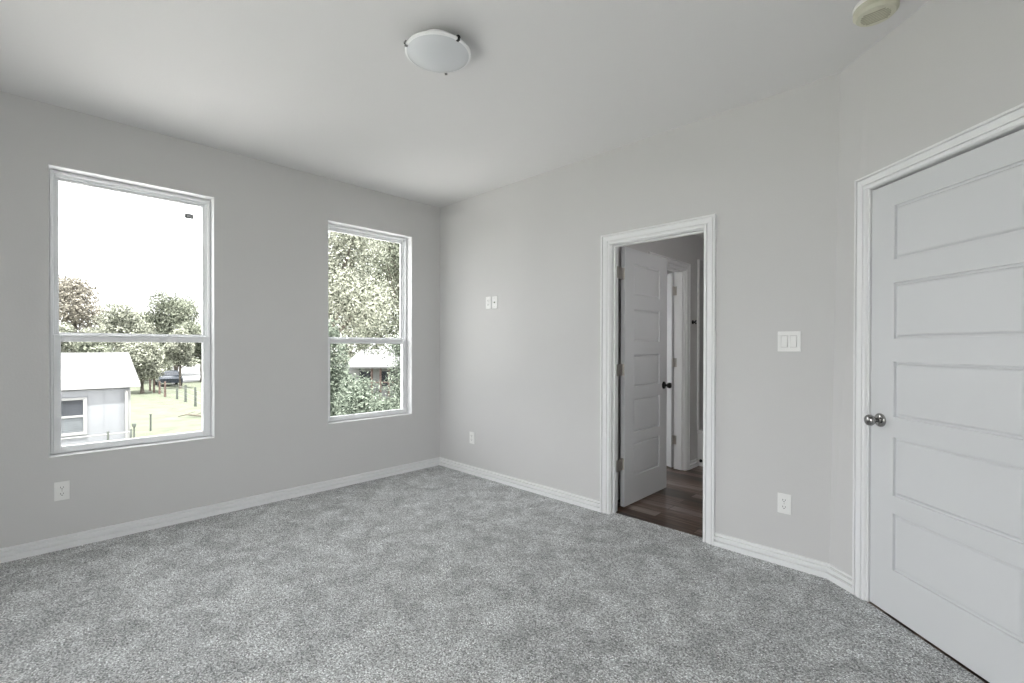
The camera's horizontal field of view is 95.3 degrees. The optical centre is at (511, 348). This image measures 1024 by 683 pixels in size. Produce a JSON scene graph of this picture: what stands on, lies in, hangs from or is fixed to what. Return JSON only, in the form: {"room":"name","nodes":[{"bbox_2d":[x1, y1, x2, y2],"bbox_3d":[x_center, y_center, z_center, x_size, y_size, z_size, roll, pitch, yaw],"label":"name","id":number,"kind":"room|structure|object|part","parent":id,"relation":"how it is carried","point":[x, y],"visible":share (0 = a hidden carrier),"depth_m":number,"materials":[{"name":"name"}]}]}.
{"room":"empty bedroom","nodes":[
{"label":"empty bedroom","id":0,"kind":"room"},
{"bbox_2d":[0,91,439,547],"bbox_3d":[-2.352,-0.141,3.462,0.155,2.760,4.620,0,0,44],"label":"wall","id":1,"kind":"structure","parent":0,"point":[273,432],"depth_m":3.54,"materials":[{"name":"paint"}]},
{"bbox_2d":[54,480,69,500],"bbox_3d":[-2.795,0.881,2.896,0.009,0.115,0.070,0,0,44],"label":"wall outlet","id":2,"kind":"object","parent":1,"relation":"attached to","point":[61,489],"visible":1,"depth_m":2.89,"materials":[{"name":"white plastic"}]},
{"bbox_2d":[58,485,65,489],"bbox_3d":[-2.793,0.861,2.894,0.003,0.027,0.034,0,0,44],"label":"receptacle","id":3,"kind":"object","parent":2,"relation":"attached to","point":[60,487],"depth_m":2.89,"materials":[{"name":"white plastic"}]},
{"bbox_2d":[58,492,65,496],"bbox_3d":[-2.793,0.900,2.895,0.003,0.027,0.034,0,0,44],"label":"receptacle","id":4,"kind":"object","parent":2,"relation":"attached to","point":[60,494],"depth_m":2.89,"materials":[{"name":"white plastic"}]},
{"bbox_2d":[48,164,214,457],"bbox_3d":[-2.583,-0.233,3.221,0.154,1.797,0.879,0,0,44],"label":"window","id":5,"kind":"structure","parent":1,"relation":"in","point":[56,174],"depth_m":3.18,"materials":[{"name":"white paint"}]},
{"bbox_3d":[-2.627,-0.590,3.263,0.024,1.005,0.811,0,0,44],"label":"sash","id":6,"kind":"part","parent":5,"relation":"part of","materials":[{"name":"clear glass"}]},
{"bbox_3d":[-2.597,0.281,3.237,0.052,0.748,0.839,0,0,44],"label":"sash","id":7,"kind":"part","parent":5,"relation":"part of","materials":[{"name":"white plastic"}]},
{"bbox_2d":[0,457,439,562],"bbox_3d":[-2.281,1.199,3.419,0.020,0.081,4.350,0,0,44],"label":"baseboard","id":8,"kind":"structure","parent":1,"relation":"attached to","point":[30,549],"depth_m":3.36,"materials":[{"name":"white paint"}]},
{"bbox_2d":[328,220,411,423],"bbox_3d":[-1.371,-0.237,4.468,0.154,1.797,0.868,0,0,44],"label":"window","id":9,"kind":"structure","parent":1,"relation":"in","point":[405,242],"depth_m":4.73,"materials":[{"name":"white paint"}]},
{"bbox_3d":[-1.416,-0.594,4.510,0.024,1.005,0.800,0,0,44],"label":"sash","id":10,"kind":"part","parent":9,"relation":"part of","materials":[{"name":"clear glass"}]},
{"bbox_3d":[-1.386,0.277,4.484,0.052,0.748,0.828,0,0,44],"label":"sash","id":11,"kind":"part","parent":9,"relation":"part of","materials":[{"name":"white plastic"}]},
{"bbox_2d":[0,0,928,207],"bbox_3d":[-0.339,-1.540,2.255,4.801,0.100,5.700,0,0,44],"label":"ceiling","id":12,"kind":"structure","parent":0,"point":[331,89],"depth_m":2.51,"materials":[{"name":"paint"}]},
{"bbox_2d":[404,29,470,74],"bbox_3d":[-0.355,-1.444,2.254,0.327,0.093,0.320,0,0,44],"label":"ceiling light","id":13,"kind":"object","parent":12,"relation":"attached to","point":[432,50],"visible":1,"depth_m":2.21,"materials":[{"name":"white glass"}]},
{"bbox_2d":[852,0,899,26],"bbox_3d":[1.563,-1.456,2.005,0.162,0.058,0.162,0,0,44],"label":"smoke detector","id":14,"kind":"object","parent":12,"relation":"attached to","point":[866,13],"visible":1,"depth_m":1.99,"materials":[{"name":"white plastic"}]},
{"bbox_2d":[0,465,989,682],"bbox_3d":[0.344,1.264,2.723,4.758,0.030,7.010,0,0,44],"label":"floor","id":15,"kind":"structure","parent":0,"point":[435,574],"depth_m":2.30,"materials":[{"name":"grey carpet"}]},
{"bbox_2d":[697,428,702,466],"bbox_3d":[2.820,1.054,4.666,1.636,0.383,0.768,0,0,44],"label":"bathtub","id":16,"kind":"object","parent":15,"relation":"on","point":[700,431],"visible":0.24,"depth_m":4.95,"materials":[{"name":"white ceramic"}]},
{"bbox_2d":[697,259,703,429],"bbox_3d":[2.821,-0.043,4.659,1.638,1.808,0.772,0,0,44],"label":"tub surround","id":17,"kind":"object","parent":16,"relation":"on","point":[700,264],"visible":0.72,"depth_m":4.98,"materials":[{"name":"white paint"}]},
{"bbox_3d":[1.980,-0.046,4.955,0.019,1.808,0.024,0,0,44],"label":"edge trim","id":18,"kind":"part","parent":17,"relation":"part of","materials":[{"name":"white paint"}]},
{"bbox_2d":[440,73,839,562],"bbox_3d":[0.536,-0.137,3.780,3.545,2.760,0.100,0,0,44],"label":"wall","id":19,"kind":"structure","parent":0,"point":[522,375],"depth_m":3.07,"materials":[{"name":"paint"}]},
{"bbox_2d":[470,432,473,443],"bbox_3d":[-0.397,0.878,4.614,0.070,0.115,0.009,0,0,44],"label":"wall outlet","id":20,"kind":"object","parent":19,"relation":"attached to","point":[471,433],"visible":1,"depth_m":4.61,"materials":[{"name":"white plastic"}]},
{"bbox_2d":[486,297,490,308],"bbox_3d":[-0.225,-0.441,4.442,0.070,0.115,0.009,0,0,44],"label":"wall outlet","id":21,"kind":"object","parent":19,"relation":"attached to","point":[488,299],"visible":1,"depth_m":4.44,"materials":[{"name":"white plastic"}]},
{"bbox_2d":[492,296,497,308],"bbox_3d":[-0.165,-0.438,4.378,0.070,0.115,0.017,0,0,44],"label":"cable jack plate","id":22,"kind":"object","parent":19,"relation":"attached to","point":[494,298],"visible":1,"depth_m":4.37,"materials":[{"name":"white plastic"}]},
{"bbox_2d":[439,457,599,511],"bbox_3d":[-0.051,1.199,4.272,2.032,0.081,0.020,0,0,44],"label":"baseboard","id":23,"kind":"structure","parent":19,"relation":"attached to","point":[582,501],"depth_m":4.10,"materials":[{"name":"white paint"}]},
{"bbox_2d":[616,247,671,506],"bbox_3d":[1.073,0.217,3.862,0.175,2.030,0.836,0,0,44],"label":"door","id":24,"kind":"structure","parent":19,"relation":"in","point":[642,370],"depth_m":3.85,"materials":[{"name":"white paint"}]},
{"bbox_2d":[600,214,715,545],"bbox_3d":[1.019,0.193,3.297,0.853,2.107,0.121,0,0,44],"label":"door frame","id":25,"kind":"structure","parent":19,"relation":"attached to","point":[708,222],"depth_m":3.37,"materials":[{"name":"white paint"}]},
{"bbox_2d":[714,532,828,578],"bbox_3d":[1.508,1.210,2.757,0.610,0.081,0.020,0,0,44],"label":"baseboard","id":26,"kind":"structure","parent":19,"relation":"attached to","point":[780,557],"depth_m":2.73,"materials":[{"name":"white paint"}]},
{"bbox_2d":[777,493,790,514],"bbox_3d":[1.575,0.895,2.699,0.070,0.115,0.009,0,0,44],"label":"wall outlet","id":27,"kind":"object","parent":19,"relation":"attached to","point":[784,500],"visible":1,"depth_m":2.70,"materials":[{"name":"white plastic"}]},
{"bbox_2d":[778,331,800,351],"bbox_3d":[1.590,-0.044,2.678,0.116,0.116,0.014,0,0,44],"label":"light switch","id":28,"kind":"object","parent":19,"relation":"attached to","point":[789,343],"visible":1,"depth_m":2.68,"materials":[{"name":"white plastic"}]},
{"bbox_2d":[618,235,703,499],"bbox_3d":[1.568,0.021,4.633,0.120,2.440,2.560,0,0,44],"label":"wall","id":29,"kind":"structure","parent":0,"point":[688,249],"depth_m":4.84,"materials":[{"name":"paint"}]},
{"bbox_2d":[648,252,690,470],"bbox_3d":[1.480,0.185,4.529,0.141,2.113,0.864,0,0,44],"label":"door frame","id":30,"kind":"structure","parent":29,"relation":"attached to","point":[679,274],"depth_m":4.77,"materials":[{"name":"white paint"}]},
{"bbox_2d":[666,273,676,466],"bbox_3d":[1.571,0.218,5.160,0.035,2.020,0.742,0,0,-18],"label":"door","id":31,"kind":"structure","parent":29,"relation":"in","point":[671,290],"depth_m":4.86,"materials":[{"name":"white paint"}]},
{"bbox_2d":[690,458,697,468],"bbox_3d":[1.895,1.200,4.877,0.020,0.081,0.209,0,0,44],"label":"baseboard","id":32,"kind":"structure","parent":29,"relation":"attached to","point":[693,464],"depth_m":4.88,"materials":[{"name":"white paint"}]},
{"bbox_2d":[829,0,1023,585],"bbox_3d":[1.839,-0.124,1.887,0.140,2.760,1.324,0,0,-3],"label":"wall","id":33,"kind":"structure","parent":0,"point":[950,67],"depth_m":2.12,"materials":[{"name":"paint"}]},
{"bbox_2d":[827,563,851,593],"bbox_3d":[1.737,1.212,2.468,0.020,0.081,0.166,0,0,-9],"label":"baseboard","id":34,"kind":"structure","parent":33,"relation":"attached to","point":[830,576],"depth_m":2.47,"materials":[{"name":"white paint"}]},
{"bbox_2d":[852,103,1023,601],"bbox_3d":[1.828,0.201,1.900,0.141,2.110,0.969,0,0,-2],"label":"door frame","id":35,"kind":"structure","parent":33,"relation":"attached to","point":[1007,120],"depth_m":2.32,"materials":[{"name":"white paint"}]},
{"bbox_2d":[864,129,1023,682],"bbox_3d":[1.774,0.237,1.903,0.174,2.022,0.801,0,0,3],"label":"door","id":36,"kind":"structure","parent":33,"relation":"in","point":[946,419],"depth_m":1.89,"materials":[{"name":"white paint"}]},
{"bbox_3d":[1.733,0.342,2.243,0.060,0.054,0.054,0,0,-2],"label":"knob","id":37,"kind":"part","parent":36,"relation":"part of","materials":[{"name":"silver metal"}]},
{"label":"outside","id":38,"kind":"structure","parent":0,"visible":0},
{"bbox_2d":[171,365,200,383],"bbox_3d":[-46.302,3.276,78.017,62.759,0.070,28.263,0,0,44],"label":"driveway","id":39,"kind":"structure","parent":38,"point":[190,374],"depth_m":63.36,"materials":[{"name":"concrete"}]},
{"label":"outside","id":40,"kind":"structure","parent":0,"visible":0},
{"bbox_2d":[130,356,399,437],"bbox_3d":[-56.937,3.365,73.484,164.000,0.200,320.000,0,0,44],"label":"lawn","id":41,"kind":"structure","parent":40,"point":[165,411],"depth_m":27.58,"materials":[{"name":"green plant"}]},
{"bbox_2d":[59,322,78,352],"bbox_3d":[-35.261,0.732,36.146,3.581,5.746,3.312,0,0,-11],"label":"tree","id":42,"kind":"object","parent":41,"relation":"on","point":[65,346],"visible":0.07,"depth_m":36.34,"materials":[{"name":"green plant"}]},
{"bbox_2d":[59,272,109,352],"bbox_3d":[-49.092,-2.598,51.729,7.918,12.199,7.159,0,0,32],"label":"tree","id":43,"kind":"object","parent":41,"relation":"on","point":[73,303],"visible":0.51,"depth_m":51.21,"materials":[{"name":"green plant"}]},
{"bbox_2d":[74,342,115,352],"bbox_3d":[-28.450,1.330,31.990,3.163,4.620,3.210,0,0,-43],"label":"tree","id":44,"kind":"object","parent":41,"relation":"on","point":[84,347],"visible":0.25,"depth_m":31.18,"materials":[{"name":"green plant"}]},
{"bbox_2d":[61,429,131,440],"bbox_3d":[-12.963,3.075,13.239,0.060,1.185,3.412,0,0,44],"label":"rail fence","id":45,"kind":"object","parent":41,"relation":"on","point":[130,431],"visible":0.28,"depth_m":14.01,"materials":[{"name":"wood"}]},
{"bbox_2d":[61,352,140,445],"bbox_3d":[-17.545,1.896,13.141,5.330,3.526,10.500,0,0,44],"label":"house","id":46,"kind":"structure","parent":41,"relation":"on","point":[95,387],"depth_m":14.63,"materials":[{"name":"white"}]},
{"bbox_2d":[61,417,82,433],"bbox_3d":[-13.320,2.291,13.918,0.030,0.520,0.850,0,0,44],"label":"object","id":47,"kind":"object","parent":46,"relation":"hanging from","point":[69,425],"depth_m":14.00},
{"bbox_2d":[79,297,156,351],"bbox_3d":[-37.628,-0.675,45.216,6.107,8.463,6.321,0,0,1],"label":"tree","id":48,"kind":"object","parent":41,"relation":"on","point":[123,321],"visible":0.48,"depth_m":43.70,"materials":[{"name":"green plant"}]},
{"bbox_2d":[132,423,135,437],"bbox_3d":[-12.185,3.028,15.044,0.100,1.263,0.100,0,0,44],"label":"stake","id":49,"kind":"object","parent":41,"relation":"on","point":[133,424],"visible":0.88,"depth_m":15.02,"materials":[{"name":"wood"}]},
{"bbox_2d":[115,332,166,392],"bbox_3d":[-29.212,1.101,36.970,3.366,5.023,3.866,0,0,-11],"label":"tree","id":50,"kind":"object","parent":41,"relation":"on","point":[146,357],"visible":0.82,"depth_m":36.24,"materials":[{"name":"green plant"}]},
{"bbox_2d":[149,414,151,430],"bbox_3d":[-15.973,3.293,20.617,0.089,0.860,0.089,0,0,44],"label":"stake","id":51,"kind":"object","parent":41,"relation":"on","point":[149,414],"visible":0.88,"depth_m":20.59,"materials":[{"name":"metal"}]},
{"bbox_3d":[-15.973,3.313,20.618,0.065,0.820,0.065,0,0,-23],"label":"stake rod","id":52,"kind":"part","parent":51,"relation":"part of","materials":[{"name":"metal"}]},
{"bbox_2d":[136,302,172,332],"bbox_3d":[-58.570,-2.179,76.021,12.958,11.097,13.816,0,0,44],"label":"tree","id":53,"kind":"object","parent":41,"relation":"on","point":[156,302],"visible":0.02,"depth_m":73.39,"materials":[{"name":"green plant"}]},
{"bbox_2d":[144,345,171,380],"bbox_3d":[-39.388,1.354,50.527,4.658,4.231,4.660,0,0,44],"label":"bush","id":54,"kind":"object","parent":41,"relation":"on","point":[165,360],"visible":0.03,"depth_m":50.72,"materials":[{"name":"green plant"}]},
{"bbox_2d":[155,370,182,386],"bbox_3d":[-32.809,2.752,44.496,1.860,1.416,4.450,0,0,-43],"label":"parked car","id":55,"kind":"object","parent":41,"relation":"on","point":[171,376],"visible":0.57,"depth_m":43.24,"materials":[{"name":"paint"}]},
{"bbox_2d":[138,287,201,370],"bbox_3d":[-42.305,-2.067,59.066,7.475,11.087,7.811,0,0,-3],"label":"tree","id":56,"kind":"object","parent":41,"relation":"on","point":[179,311],"visible":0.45,"depth_m":56.92,"materials":[{"name":"green plant"}]},
{"bbox_2d":[149,378,200,406],"bbox_3d":[-22.914,2.999,32.071,20.390,1.301,0.432,0,0,43],"label":"wire fence","id":57,"kind":"object","parent":41,"relation":"on","point":[160,382],"visible":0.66,"depth_m":32.98,"materials":[{"name":"metal"}]},
{"bbox_3d":[-25.598,3.006,34.416,0.139,1.251,0.139,0,0,-23],"label":"post","id":58,"kind":"part","parent":57,"relation":"part of","materials":[{"name":"brown wood"}]},
{"bbox_3d":[-21.916,3.030,31.316,0.139,1.251,0.139,0,0,-23],"label":"post","id":59,"kind":"part","parent":57,"relation":"part of","materials":[{"name":"metal"}]},
{"bbox_3d":[-19.697,3.021,29.016,0.139,1.301,0.139,0,0,-23],"label":"post","id":60,"kind":"part","parent":57,"relation":"part of","materials":[{"name":"metal"}]},
{"bbox_2d":[161,328,197,388],"bbox_3d":[-29.210,0.866,40.953,2.931,5.449,2.604,0,0,44],"label":"tree","id":61,"kind":"object","parent":41,"relation":"on","point":[175,352],"visible":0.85,"depth_m":40.51,"materials":[{"name":"green plant"}]},
{"bbox_2d":[169,321,201,381],"bbox_3d":[-32.477,0.325,48.925,5.063,6.440,5.698,0,0,-19],"label":"tree","id":62,"kind":"object","parent":41,"relation":"on","point":[194,330],"visible":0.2,"depth_m":47.47,"materials":[{"name":"green plant"}]},
{"bbox_2d":[178,411,201,416],"bbox_3d":[-16.841,3.444,24.696,1.459,0.265,0.455,0,0,0],"label":"fallen branch","id":63,"kind":"object","parent":41,"relation":"on","point":[194,411],"visible":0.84,"depth_m":24.49,"materials":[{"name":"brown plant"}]},
{"bbox_2d":[328,231,399,356],"bbox_3d":[-6.771,-1.163,17.166,5.293,9.849,5.647,0,0,-31],"label":"tree","id":64,"kind":"object","parent":41,"relation":"on","point":[343,283],"visible":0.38,"depth_m":16.46,"materials":[{"name":"green plant"}]},
{"bbox_2d":[328,235,399,363],"bbox_3d":[-14.809,-5.615,48.466,14.375,18.432,13.664,0,0,38],"label":"tree","id":65,"kind":"object","parent":41,"relation":"on","point":[351,353],"visible":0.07,"depth_m":45.44,"materials":[{"name":"green plant"}]},
{"bbox_2d":[332,349,399,400],"bbox_3d":[-9.781,1.791,35.403,6.600,3.530,7.200,0,0,0],"label":"cottage","id":66,"kind":"structure","parent":41,"relation":"on","point":[376,367],"depth_m":33.56,"materials":[{"name":"metal"}]},
{"bbox_3d":[-9.632,2.419,32.047,0.120,2.310,0.120,0,0,0],"label":"porch post","id":67,"kind":"part","parent":66,"relation":"part of","materials":[{"name":"wood"}]},
{"bbox_3d":[-9.032,2.420,32.047,0.120,2.310,0.120,0,0,0],"label":"porch post","id":68,"kind":"part","parent":66,"relation":"part of","materials":[{"name":"wood"}]},
{"bbox_2d":[343,238,400,388],"bbox_3d":[-6.021,-2.731,25.924,7.841,12.902,6.912,0,0,44],"label":"tree","id":69,"kind":"object","parent":41,"relation":"on","point":[393,252],"visible":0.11,"depth_m":24.25,"materials":[{"name":"green plant"}]},
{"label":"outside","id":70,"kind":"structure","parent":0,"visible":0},
{"bbox_3d":[-6.937,3.743,7.845,12.200,0.130,17.500,0,0,44],"label":"patio","id":71,"kind":"object","parent":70,"visible":0},
{"bbox_2d":[328,317,352,415],"bbox_3d":[-4.062,1.512,10.518,1.343,4.486,1.419,0,0,7],"label":"bush","id":72,"kind":"object","parent":71,"relation":"on","point":[338,374],"visible":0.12,"depth_m":10.34,"materials":[{"name":"green plant"}]},
{"bbox_2d":[332,368,400,415],"bbox_3d":[-2.440,2.045,7.513,1.718,3.458,1.856,0,0,37],"label":"bush","id":73,"kind":"object","parent":71,"relation":"on","point":[358,402],"visible":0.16,"depth_m":7.69,"materials":[{"name":"green plant"}]},
{"bbox_2d":[384,334,400,409],"bbox_3d":[-2.594,1.553,12.418,1.868,4.394,1.585,0,0,32],"label":"bush","id":74,"kind":"object","parent":71,"relation":"on","point":[397,348],"visible":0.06,"depth_m":12.32,"materials":[{"name":"green plant"}]}
]}

